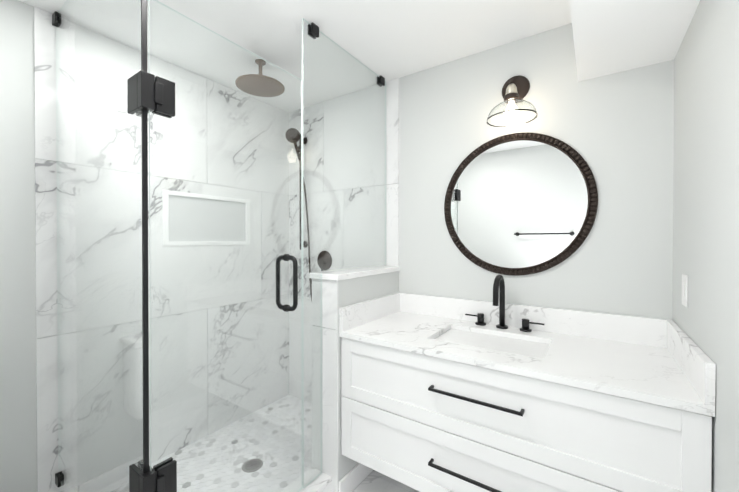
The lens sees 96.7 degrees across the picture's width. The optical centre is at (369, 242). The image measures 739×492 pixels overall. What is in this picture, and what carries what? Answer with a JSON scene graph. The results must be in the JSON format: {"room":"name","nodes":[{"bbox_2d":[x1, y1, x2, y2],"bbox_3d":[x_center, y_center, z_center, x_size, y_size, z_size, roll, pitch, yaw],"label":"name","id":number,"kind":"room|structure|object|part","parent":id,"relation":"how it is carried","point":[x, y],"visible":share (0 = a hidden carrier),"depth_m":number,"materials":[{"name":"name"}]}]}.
{"room":"bathroom","nodes":[
{"label":"bathroom","id":0,"kind":"room"},
{"bbox_2d":[0,0,36,491],"bbox_3d":[-1.375,0.068,1.879,0.150,2.500,2.250,0,0,34],"label":"wall","id":1,"kind":"structure","parent":0,"point":[18,424],"depth_m":1.46,"materials":[{"name":"white paint"}]},
{"bbox_2d":[34,6,289,491],"bbox_3d":[-1.103,0.116,2.136,0.010,2.400,1.520,0,0,34],"label":"shower wall tile","id":2,"kind":"structure","parent":1,"relation":"attached to","point":[46,238],"depth_m":2.03,"materials":[{"name":"tile"}]},
{"bbox_2d":[162,190,249,245],"bbox_3d":[-1.099,-0.150,2.221,0.109,0.332,0.599,0,0,34],"label":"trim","id":3,"kind":"structure","parent":1,"relation":"attached to","point":[165,207],"depth_m":2.09,"materials":[{"name":"white tile"}]},
{"bbox_2d":[19,0,699,112],"bbox_3d":[-0.322,-0.980,1.153,2.700,0.395,2.550,0,0,34],"label":"ceiling","id":4,"kind":"structure","parent":0,"point":[387,40],"depth_m":1.62,"materials":[{"name":"white paint"}]},
{"bbox_2d":[235,59,284,96],"bbox_3d":[-0.651,-1.004,1.965,0.280,0.155,0.280,0,0,34],"label":"shower head","id":5,"kind":"object","parent":4,"relation":"attached to","point":[277,85],"depth_m":1.95},
{"bbox_2d":[353,470,419,491],"bbox_3d":[-0.322,1.373,1.168,2.700,0.100,2.550,0,0,34],"label":"floor","id":6,"kind":"structure","parent":0,"point":[371,482],"depth_m":1.78,"materials":[{"name":"tile"}]},
{"bbox_2d":[102,395,311,491],"bbox_3d":[-0.704,1.296,1.947,0.871,0.042,1.375,0,0,34],"label":"shower floor","id":7,"kind":"structure","parent":6,"relation":"on","point":[218,439],"depth_m":1.98,"materials":[{"name":"white tile"}]},
{"bbox_2d":[281,467,331,491],"bbox_3d":[-0.855,1.257,1.600,1.011,0.125,0.873,0,0,34],"label":"curb","id":8,"kind":"object","parent":6,"relation":"on","point":[322,482],"visible":0.6,"depth_m":1.64,"materials":[{"name":"stone"}]},
{"bbox_2d":[52,0,385,491],"bbox_3d":[-0.665,0.053,1.862,1.020,2.268,1.451,0,0,34],"label":"glass","id":9,"kind":"object","parent":8,"relation":"on","point":[148,92],"visible":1,"depth_m":1.29,"materials":[{"name":"clear glass"}]},
{"bbox_3d":[-0.509,0.205,1.309,0.009,1.960,0.655,0,0,34],"label":"door","id":10,"kind":"part","parent":9,"relation":"part of","materials":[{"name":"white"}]},
{"bbox_3d":[-0.379,0.183,1.500,0.137,0.263,0.032,0,0,34],"label":"handle","id":11,"kind":"part","parent":9,"relation":"part of","materials":[{"name":"black metal"}]},
{"bbox_2d":[338,271,398,480],"bbox_3d":[-0.050,0.752,1.964,0.165,1.130,0.621,0,0,34],"label":"wall","id":12,"kind":"structure","parent":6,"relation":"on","point":[357,290],"depth_m":1.77,"materials":[{"name":"white paint"}]},
{"bbox_2d":[309,265,399,280],"bbox_3d":[-0.060,0.172,1.955,0.195,0.030,0.640,0,0,34],"label":"ledge","id":13,"kind":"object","parent":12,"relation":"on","point":[347,273],"depth_m":1.81,"materials":[{"name":"stone"}]},
{"bbox_2d":[339,463,372,491],"bbox_3d":[0.015,1.263,1.905,0.014,0.110,0.591,0,0,34],"label":"baseboard","id":14,"kind":"structure","parent":12,"relation":"attached to","point":[354,477],"depth_m":1.74,"materials":[{"name":"white wood"}]},
{"bbox_2d":[339,292,398,330],"bbox_3d":[0.023,0.388,1.901,0.020,0.120,0.593,0,0,34],"label":"backsplash","id":15,"kind":"structure","parent":12,"relation":"attached to","point":[354,315],"depth_m":1.83,"materials":[{"name":"white stone"}]},
{"bbox_2d":[380,23,667,318],"bbox_3d":[0.355,0.066,2.150,2.700,2.500,0.150,0,0,34],"label":"wall","id":16,"kind":"structure","parent":0,"point":[656,146],"depth_m":1.65,"materials":[{"name":"white paint"}]},
{"bbox_2d":[306,84,377,481],"bbox_3d":[-0.131,0.117,1.997,0.010,2.400,0.611,0,0,34],"label":"shower wall tile","id":17,"kind":"structure","parent":16,"relation":"attached to","point":[330,416],"depth_m":2.35,"materials":[{"name":"tile"}]},
{"bbox_2d":[290,78,398,400],"bbox_3d":[-0.232,0.114,2.455,1.028,2.400,0.010,0,0,34],"label":"shower wall tile","id":18,"kind":"structure","parent":16,"relation":"attached to","point":[392,86],"depth_m":2.24,"materials":[{"name":"tile"}]},
{"bbox_2d":[285,128,331,300],"bbox_3d":[-0.465,-0.176,2.497,0.324,1.392,0.180,0,0,34],"label":"shower rail","id":19,"kind":"object","parent":18,"relation":"attached to","point":[320,258],"depth_m":2.54,"materials":[{"name":"brown metal"}]},
{"bbox_2d":[487,75,537,126],"bbox_3d":[0.722,-0.756,1.672,0.238,0.270,0.238,0,0,34],"label":"light","id":20,"kind":"object","parent":16,"relation":"attached to","point":[513,105],"visible":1,"depth_m":1.67,"materials":[{"name":"brown metal"}]},
{"bbox_2d":[505,83,516,94],"bbox_3d":[0.722,-0.778,1.672,0.056,0.054,0.056,0,0,34],"label":"socket","id":21,"kind":"object","parent":20,"relation":"attached to","point":[511,89],"depth_m":1.65,"materials":[{"name":"silver metal"}]},
{"bbox_3d":[0.722,-0.673,1.673,0.070,0.104,0.070,0,0,34],"label":"bulb","id":22,"kind":"part","parent":20,"relation":"part of","materials":[{"name":"white glass"}]},
{"bbox_3d":[0.722,-0.677,1.673,0.238,0.096,0.238,0,0,34],"label":"lamp shade","id":23,"kind":"part","parent":20,"relation":"part of","materials":[{"name":"clear glass"}]},
{"bbox_2d":[444,132,597,275],"bbox_3d":[0.764,-0.204,1.764,0.760,0.760,0.020,0,0,34],"label":"round mirror","id":24,"kind":"object","parent":16,"relation":"attached to","point":[519,204],"visible":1,"depth_m":1.74,"materials":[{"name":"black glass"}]},
{"bbox_2d":[339,335,714,491],"bbox_3d":[0.566,0.779,1.528,1.334,0.604,0.642,0,0,34],"label":"bathroom vanity","id":25,"kind":"object","parent":16,"relation":"attached to","point":[450,394],"depth_m":1.23,"materials":[{"name":"white wood"}]},
{"bbox_3d":[0.401,0.918,1.276,0.360,0.010,0.039,0,0,34],"label":"handle","id":26,"kind":"part","parent":25,"relation":"part of","materials":[{"name":"black metal"}]},
{"bbox_3d":[0.401,0.606,1.274,0.360,0.010,0.039,0,0,34],"label":"handle","id":27,"kind":"part","parent":25,"relation":"part of","materials":[{"name":"black metal"}]},
{"bbox_2d":[339,311,714,410],"bbox_3d":[0.574,0.463,1.538,1.340,0.026,0.613,0,0,34],"label":"countertop","id":28,"kind":"structure","parent":25,"relation":"on","point":[609,364],"depth_m":1.31,"materials":[{"name":"white stone"}]},
{"bbox_2d":[431,327,550,358],"bbox_3d":[0.563,0.544,1.545,0.514,0.159,0.344,0,0,34],"label":"sink","id":29,"kind":"object","parent":28,"relation":"in","point":[520,344],"depth_m":1.59,"materials":[{"name":"white ceramic"}]},
{"bbox_2d":[463,275,546,334],"bbox_3d":[0.667,0.306,1.688,0.396,0.287,0.188,0,0,34],"label":"faucet","id":30,"kind":"object","parent":28,"relation":"on","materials":[{"name":"black metal"}]},
{"bbox_2d":[399,292,666,346],"bbox_3d":[0.741,0.389,1.782,1.340,0.120,0.020,0,0,34],"label":"backsplash","id":31,"kind":"structure","parent":16,"relation":"attached to","point":[625,328],"depth_m":1.63,"materials":[{"name":"white stone"}]},
{"bbox_2d":[668,0,738,491],"bbox_3d":[0.730,0.078,0.440,0.150,2.500,2.250,0,0,34],"label":"wall","id":32,"kind":"structure","parent":0,"point":[703,75],"depth_m":0.95,"materials":[{"name":"white paint"}]},
{"bbox_2d":[682,274,687,306],"bbox_3d":[1.161,0.175,1.212,0.008,0.115,0.070,0,0,34],"label":"light switch","id":33,"kind":"object","parent":32,"relation":"attached to","point":[684,290],"visible":0.96,"depth_m":1.19,"materials":[{"name":"white plastic"}]},
{"bbox_2d":[667,319,715,406],"bbox_3d":[1.113,0.393,1.156,0.020,0.120,0.593,0,0,34],"label":"backsplash","id":34,"kind":"structure","parent":32,"relation":"attached to","point":[700,370],"depth_m":1.04,"materials":[{"name":"white stone"}]}
]}

